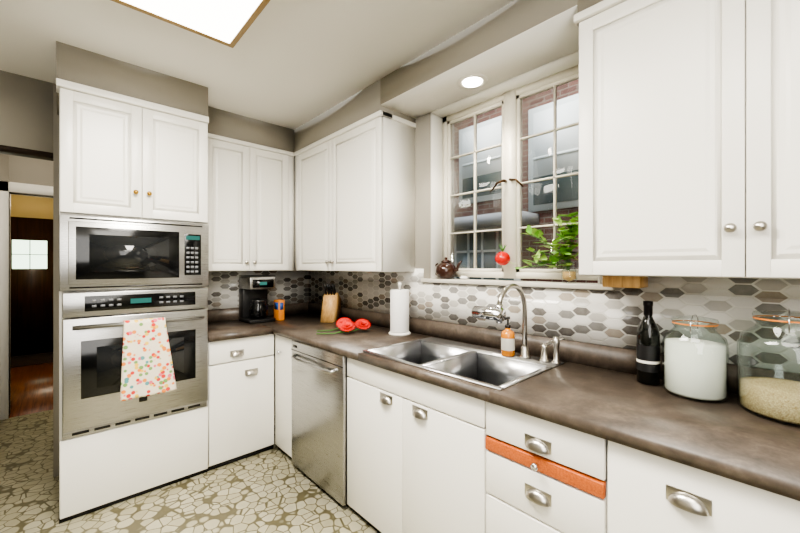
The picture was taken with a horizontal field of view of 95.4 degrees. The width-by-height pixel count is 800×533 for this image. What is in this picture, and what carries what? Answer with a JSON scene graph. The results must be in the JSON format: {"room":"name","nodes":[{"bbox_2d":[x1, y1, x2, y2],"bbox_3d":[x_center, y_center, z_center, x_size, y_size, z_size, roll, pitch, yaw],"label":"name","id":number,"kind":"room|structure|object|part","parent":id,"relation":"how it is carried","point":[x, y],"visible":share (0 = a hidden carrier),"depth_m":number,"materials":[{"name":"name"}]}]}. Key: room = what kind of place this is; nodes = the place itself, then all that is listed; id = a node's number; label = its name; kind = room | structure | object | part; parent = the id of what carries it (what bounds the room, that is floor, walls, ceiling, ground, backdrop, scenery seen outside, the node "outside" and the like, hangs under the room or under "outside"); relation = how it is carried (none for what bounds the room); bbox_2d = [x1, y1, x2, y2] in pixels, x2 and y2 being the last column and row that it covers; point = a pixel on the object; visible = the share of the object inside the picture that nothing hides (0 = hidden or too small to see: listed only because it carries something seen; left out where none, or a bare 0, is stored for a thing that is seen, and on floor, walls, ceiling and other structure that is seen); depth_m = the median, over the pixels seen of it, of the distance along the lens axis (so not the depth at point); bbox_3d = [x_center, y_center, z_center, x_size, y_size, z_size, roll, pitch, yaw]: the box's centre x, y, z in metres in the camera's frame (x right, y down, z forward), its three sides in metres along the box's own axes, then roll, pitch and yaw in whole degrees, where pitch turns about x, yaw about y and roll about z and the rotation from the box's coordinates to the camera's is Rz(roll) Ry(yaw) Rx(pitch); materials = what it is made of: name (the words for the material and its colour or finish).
{"room":"kitchen","nodes":[
{"label":"kitchen","id":0,"kind":"room"},
{"bbox_2d":[0,154,52,415],"bbox_3d":[-3.454,0.115,3.445,2.750,2.600,0.150,0,0,-43],"label":"wall","id":1,"kind":"structure","parent":0,"point":[20,169],"depth_m":3.33,"materials":[{"name":"beige paint"}]},
{"bbox_2d":[0,181,52,419],"bbox_3d":[-3.245,0.302,3.639,1.080,2.125,0.190,0,0,-43],"label":"door frame","id":2,"kind":"structure","parent":1,"relation":"attached to","point":[6,188],"depth_m":3.25,"materials":[{"name":"white paint"}]},
{"bbox_2d":[11,194,52,218],"bbox_3d":[-5.706,0.115,5.721,1.650,2.600,0.150,0,0,-43],"label":"wall","id":3,"kind":"structure","parent":0,"point":[31,207],"depth_m":5.62,"materials":[{"name":"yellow paint"}]},
{"bbox_2d":[11,217,52,356],"bbox_3d":[-5.723,0.305,5.630,0.956,2.117,0.120,0,0,-43],"label":"front door","id":4,"kind":"structure","parent":3,"relation":"in","point":[31,285],"depth_m":5.65,"materials":[{"name":"brown wood"}]},
{"bbox_2d":[0,70,307,477],"bbox_3d":[-2.179,0.115,2.514,3.350,2.600,0.150,0,0,-43],"label":"wall","id":5,"kind":"structure","parent":0,"point":[29,117],"depth_m":2.32,"materials":[{"name":"beige paint"}]},
{"bbox_2d":[0,145,52,160],"bbox_3d":[-2.667,-0.724,2.061,1.019,0.022,0.148,0,0,-43],"label":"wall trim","id":6,"kind":"structure","parent":5,"relation":"attached to","point":[22,152],"depth_m":2.30,"materials":[{"name":"black wood"}]},
{"bbox_2d":[207,133,293,270],"bbox_3d":[-1.293,-0.475,3.002,0.768,1.020,0.337,0,0,-43],"label":"upper cabinet","id":7,"kind":"object","parent":5,"relation":"attached to","point":[250,223],"visible":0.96,"depth_m":2.90,"materials":[{"name":"white wood"}]},
{"bbox_2d":[207,270,306,309],"bbox_3d":[-1.306,0.184,3.219,1.050,0.338,0.005,0,0,-43],"label":"tile backsplash","id":8,"kind":"structure","parent":5,"relation":"attached to","point":[290,286],"depth_m":3.21,"materials":[{"name":"grey tile"}]},
{"bbox_2d":[56,41,311,151],"bbox_3d":[-1.471,-1.086,2.632,1.470,0.198,0.639,0,0,-43],"label":"soffit","id":9,"kind":"structure","parent":0,"point":[73,64],"depth_m":2.25,"materials":[{"name":"beige paint"}]},
{"bbox_2d":[0,352,377,532],"bbox_3d":[-2.175,1.390,2.620,3.200,0.050,9.500,0,0,-43],"label":"floor","id":10,"kind":"structure","parent":0,"point":[275,489],"depth_m":2.15,"materials":[{"name":"stone"}]},
{"bbox_2d":[11,352,52,367],"bbox_3d":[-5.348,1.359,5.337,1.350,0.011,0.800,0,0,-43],"label":"baseboard","id":11,"kind":"structure","parent":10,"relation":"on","point":[28,360],"depth_m":5.30,"materials":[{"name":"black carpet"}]},
{"bbox_2d":[56,78,208,523],"bbox_3d":[-1.712,0.190,2.347,0.732,2.350,0.726,0,0,-43],"label":"tall cabinet","id":12,"kind":"object","parent":10,"relation":"on","point":[133,214],"visible":0.98,"depth_m":2.10,"materials":[{"name":"white wood"}]},
{"bbox_2d":[120,317,176,400],"bbox_3d":[-1.450,0.520,2.103,0.271,0.439,0.051,0,0,-43],"label":"floral towel","id":13,"kind":"object","parent":12,"relation":"hanging from","point":[147,367],"visible":1,"depth_m":2.08,"materials":[{"name":"multicoloured fabric"}]},
{"bbox_2d":[207,334,273,470],"bbox_3d":[-1.304,0.930,2.780,0.451,0.869,0.648,0,0,-43],"label":"base cabinet","id":14,"kind":"object","parent":10,"relation":"on","point":[240,402],"visible":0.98,"depth_m":2.55,"materials":[{"name":"white wood"}]},
{"bbox_2d":[208,308,273,341],"bbox_3d":[-1.315,0.425,2.770,0.420,0.140,0.649,0,0,-43],"label":"countertop","id":15,"kind":"structure","parent":14,"relation":"on","point":[223,324],"depth_m":2.76,"materials":[{"name":"brown laminate"}]},
{"bbox_2d":[239,275,275,323],"bbox_3d":[-1.176,0.264,3.014,0.212,0.380,0.283,0,0,-43],"label":"coffee maker","id":16,"kind":"object","parent":15,"relation":"on","point":[253,299],"visible":1,"depth_m":2.98,"materials":[{"name":"black plastic"}]},
{"bbox_2d":[275,334,291,459],"bbox_3d":[-0.613,0.930,2.808,0.652,0.869,0.298,0,0,-43],"label":"base cabinet","id":17,"kind":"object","parent":10,"relation":"on","point":[283,395],"depth_m":2.61,"materials":[{"name":"white wood"}]},
{"bbox_2d":[291,340,349,506],"bbox_3d":[-0.319,0.931,2.445,0.669,0.868,0.624,0,0,-43],"label":"dishwasher","id":18,"kind":"object","parent":10,"relation":"on","point":[319,416],"visible":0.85,"depth_m":2.19,"materials":[{"name":"silver metal"}]},
{"bbox_2d":[347,357,488,532],"bbox_3d":[0.230,0.932,1.904,0.648,0.865,0.905,0,0,-43],"label":"base cabinet","id":19,"kind":"object","parent":10,"relation":"on","point":[416,455],"visible":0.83,"depth_m":1.65,"materials":[{"name":"white wood"}]},
{"bbox_2d":[486,402,607,532],"bbox_3d":[0.676,0.932,1.417,0.656,0.865,0.413,0,0,-43],"label":"drawers","id":20,"kind":"object","parent":10,"relation":"on","point":[543,476],"visible":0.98,"depth_m":1.20,"materials":[{"name":"white wood"}]},
{"bbox_2d":[608,440,799,532],"bbox_3d":[1.162,0.930,0.901,0.648,0.869,1.000,0,0,-43],"label":"base cabinet","id":21,"kind":"object","parent":10,"relation":"on","point":[649,493],"visible":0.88,"depth_m":0.93,"materials":[{"name":"white wood"}]},
{"bbox_2d":[268,302,799,500],"bbox_3d":[0.202,0.425,1.928,0.657,0.140,3.949,0,0,-43],"label":"countertop","id":22,"kind":"structure","parent":21,"relation":"on","point":[599,391],"depth_m":1.25,"materials":[{"name":"brown laminate"}]},
{"bbox_2d":[274,299,283,320],"bbox_3d":[-1.029,0.369,3.098,0.050,0.170,0.101,0,0,-43],"label":"can","id":23,"kind":"object","parent":22,"relation":"on","point":[278,309],"visible":0.98,"depth_m":3.06,"materials":[{"name":"orange metal"}]},
{"bbox_2d":[320,283,340,322],"bbox_3d":[-0.574,0.296,3.033,0.110,0.316,0.188,0,0,12],"label":"knife block","id":24,"kind":"object","parent":22,"relation":"on","point":[331,309],"visible":0.98,"depth_m":2.98,"materials":[{"name":"brown wood"}]},
{"bbox_2d":[316,317,370,333],"bbox_3d":[-0.400,0.407,2.505,0.339,0.091,0.290,0,0,-43],"label":"gerbera","id":25,"kind":"object","parent":22,"relation":"on","point":[345,324],"visible":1,"depth_m":2.48,"materials":[{"name":"red plant"}]},
{"bbox_2d":[389,282,410,335],"bbox_3d":[-0.002,0.279,2.455,0.150,0.350,0.150,0,0,-43],"label":"paper towel holder","id":26,"kind":"object","parent":22,"relation":"on","point":[399,311],"visible":1,"depth_m":2.40,"materials":[{"name":"white paper"}]},
{"bbox_2d":[362,337,563,389],"bbox_3d":[0.284,0.541,1.831,0.554,0.183,0.840,0,0,-43],"label":"double-bowl sink","id":27,"kind":"object","parent":22,"relation":"in","point":[489,367],"visible":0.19,"depth_m":1.86,"materials":[{"name":"silver metal"}]},
{"bbox_2d":[501,316,514,356],"bbox_3d":[0.541,0.351,1.833,0.078,0.196,0.067,0,0,-43],"label":"soap bottle","id":28,"kind":"object","parent":27,"relation":"on","point":[507,342],"visible":0.98,"depth_m":1.81,"materials":[{"name":"orange plastic"}]},
{"bbox_2d":[471,283,563,363],"bbox_3d":[0.550,0.265,1.710,0.297,0.369,0.324,0,0,-43],"label":"gooseneck faucet","id":29,"kind":"object","parent":22,"relation":"on","point":[497,313],"visible":1,"depth_m":1.70,"materials":[{"name":"silver metal"}]},
{"bbox_2d":[636,301,659,384],"bbox_3d":[0.969,0.294,1.422,0.078,0.320,0.078,0,0,-43],"label":"wine bottle","id":30,"kind":"object","parent":22,"relation":"on","point":[648,353],"visible":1,"depth_m":1.40,"materials":[{"name":"black glass"}]},
{"bbox_2d":[662,314,728,402],"bbox_3d":[1.043,0.312,1.290,0.184,0.284,0.184,0,0,-43],"label":"glass jar","id":31,"kind":"object","parent":22,"relation":"on","point":[695,370],"visible":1,"depth_m":1.23,"materials":[{"name":"clear"}]},
{"bbox_2d":[737,308,799,427],"bbox_3d":[1.187,0.292,1.110,0.236,0.324,0.236,0,0,-43],"label":"glass jar","id":32,"kind":"object","parent":22,"relation":"on","point":[776,400],"visible":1,"depth_m":1.10,"materials":[{"name":"clear"}]},
{"bbox_2d":[0,0,513,129],"bbox_3d":[-2.139,-1.215,2.654,3.600,0.060,9.800,0,0,-43],"label":"ceiling","id":33,"kind":"structure","parent":0,"point":[292,64],"depth_m":1.94,"materials":[{"name":"white paint"}]},
{"bbox_2d":[111,0,269,47],"bbox_3d":[-0.644,-1.139,1.163,0.620,0.089,1.240,0,0,-43],"label":"ceiling light fixture","id":34,"kind":"object","parent":33,"relation":"attached to","point":[228,23],"visible":1,"depth_m":1.58,"materials":[{"name":"white plastic"}]},
{"bbox_2d":[294,0,602,157],"bbox_3d":[0.550,-1.086,1.807,0.313,0.198,4.599,0,0,-43],"label":"soffit","id":35,"kind":"structure","parent":0,"point":[514,38],"depth_m":1.87,"materials":[{"name":"beige paint"}]},
{"bbox_2d":[457,73,487,89],"bbox_3d":[0.399,-1.018,2.009,0.170,0.006,0.170,0,0,-43],"label":"recessed light","id":36,"kind":"object","parent":35,"relation":"attached to","point":[471,81],"visible":1,"depth_m":2.00,"materials":[{"name":"white paint"}]},
{"bbox_2d":[309,50,799,373],"bbox_3d":[0.756,0.115,2.000,0.250,2.600,4.900,0,0,-43],"label":"wall","id":37,"kind":"structure","parent":0,"point":[429,192],"depth_m":2.43,"materials":[{"name":"beige paint"}]},
{"bbox_2d":[294,110,415,271],"bbox_3d":[-0.517,-0.475,2.936,0.337,1.020,1.490,0,0,-43],"label":"upper cabinet","id":38,"kind":"object","parent":37,"relation":"attached to","point":[354,197],"visible":1,"depth_m":2.50,"materials":[{"name":"white wood"}]},
{"bbox_2d":[421,278,614,289],"bbox_3d":[0.586,0.093,2.059,0.142,0.024,1.160,0,0,-43],"label":"window sill","id":39,"kind":"structure","parent":37,"relation":"attached to","point":[576,285],"depth_m":1.89,"materials":[{"name":"white paint"}]},
{"bbox_2d":[435,257,461,278],"bbox_3d":[0.307,0.009,2.358,0.136,0.142,0.235,0,0,-43],"label":"teapot","id":40,"kind":"object","parent":39,"relation":"on","point":[446,269],"visible":0.96,"depth_m":2.32,"materials":[{"name":"brown ceramic"}]},
{"bbox_2d":[507,212,578,282],"bbox_3d":[0.726,-0.086,1.836,0.188,0.332,0.388,0,0,-43],"label":"plant","id":41,"kind":"object","parent":39,"relation":"on","point":[565,251],"visible":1,"depth_m":1.79,"materials":[{"name":"green plant"}]},
{"bbox_2d":[443,65,597,282],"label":"window","id":42,"kind":"structure","parent":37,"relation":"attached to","point":[510,104],"depth_m":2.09,"materials":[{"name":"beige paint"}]},
{"bbox_2d":[495,245,509,265],"bbox_3d":[0.588,-0.064,2.068,0.102,0.118,0.084,0,0,-43],"label":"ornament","id":43,"kind":"object","parent":42,"relation":"hanging from","point":[502,258],"visible":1,"depth_m":2.04,"materials":[{"name":"red glass"}]},
{"bbox_2d":[307,269,799,372],"bbox_3d":[0.441,0.184,2.150,0.006,0.338,3.950,0,0,-43],"label":"tile backsplash","id":44,"kind":"structure","parent":37,"relation":"attached to","point":[615,317],"depth_m":1.62,"materials":[{"name":"grey tile"}]},
{"bbox_2d":[574,0,799,287],"bbox_3d":[1.203,-0.450,1.085,0.337,1.070,1.212,0,0,-43],"label":"upper cabinet","id":45,"kind":"object","parent":37,"relation":"attached to","point":[689,138],"depth_m":1.17,"materials":[{"name":"white wood"}]},
{"bbox_3d":[0.927,0.061,1.500,0.120,0.048,0.135,0,0,-43],"label":"under cabinet mount bracket","id":46,"kind":"part","parent":45,"relation":"part of","materials":[{"name":"brown wood"}]}
]}

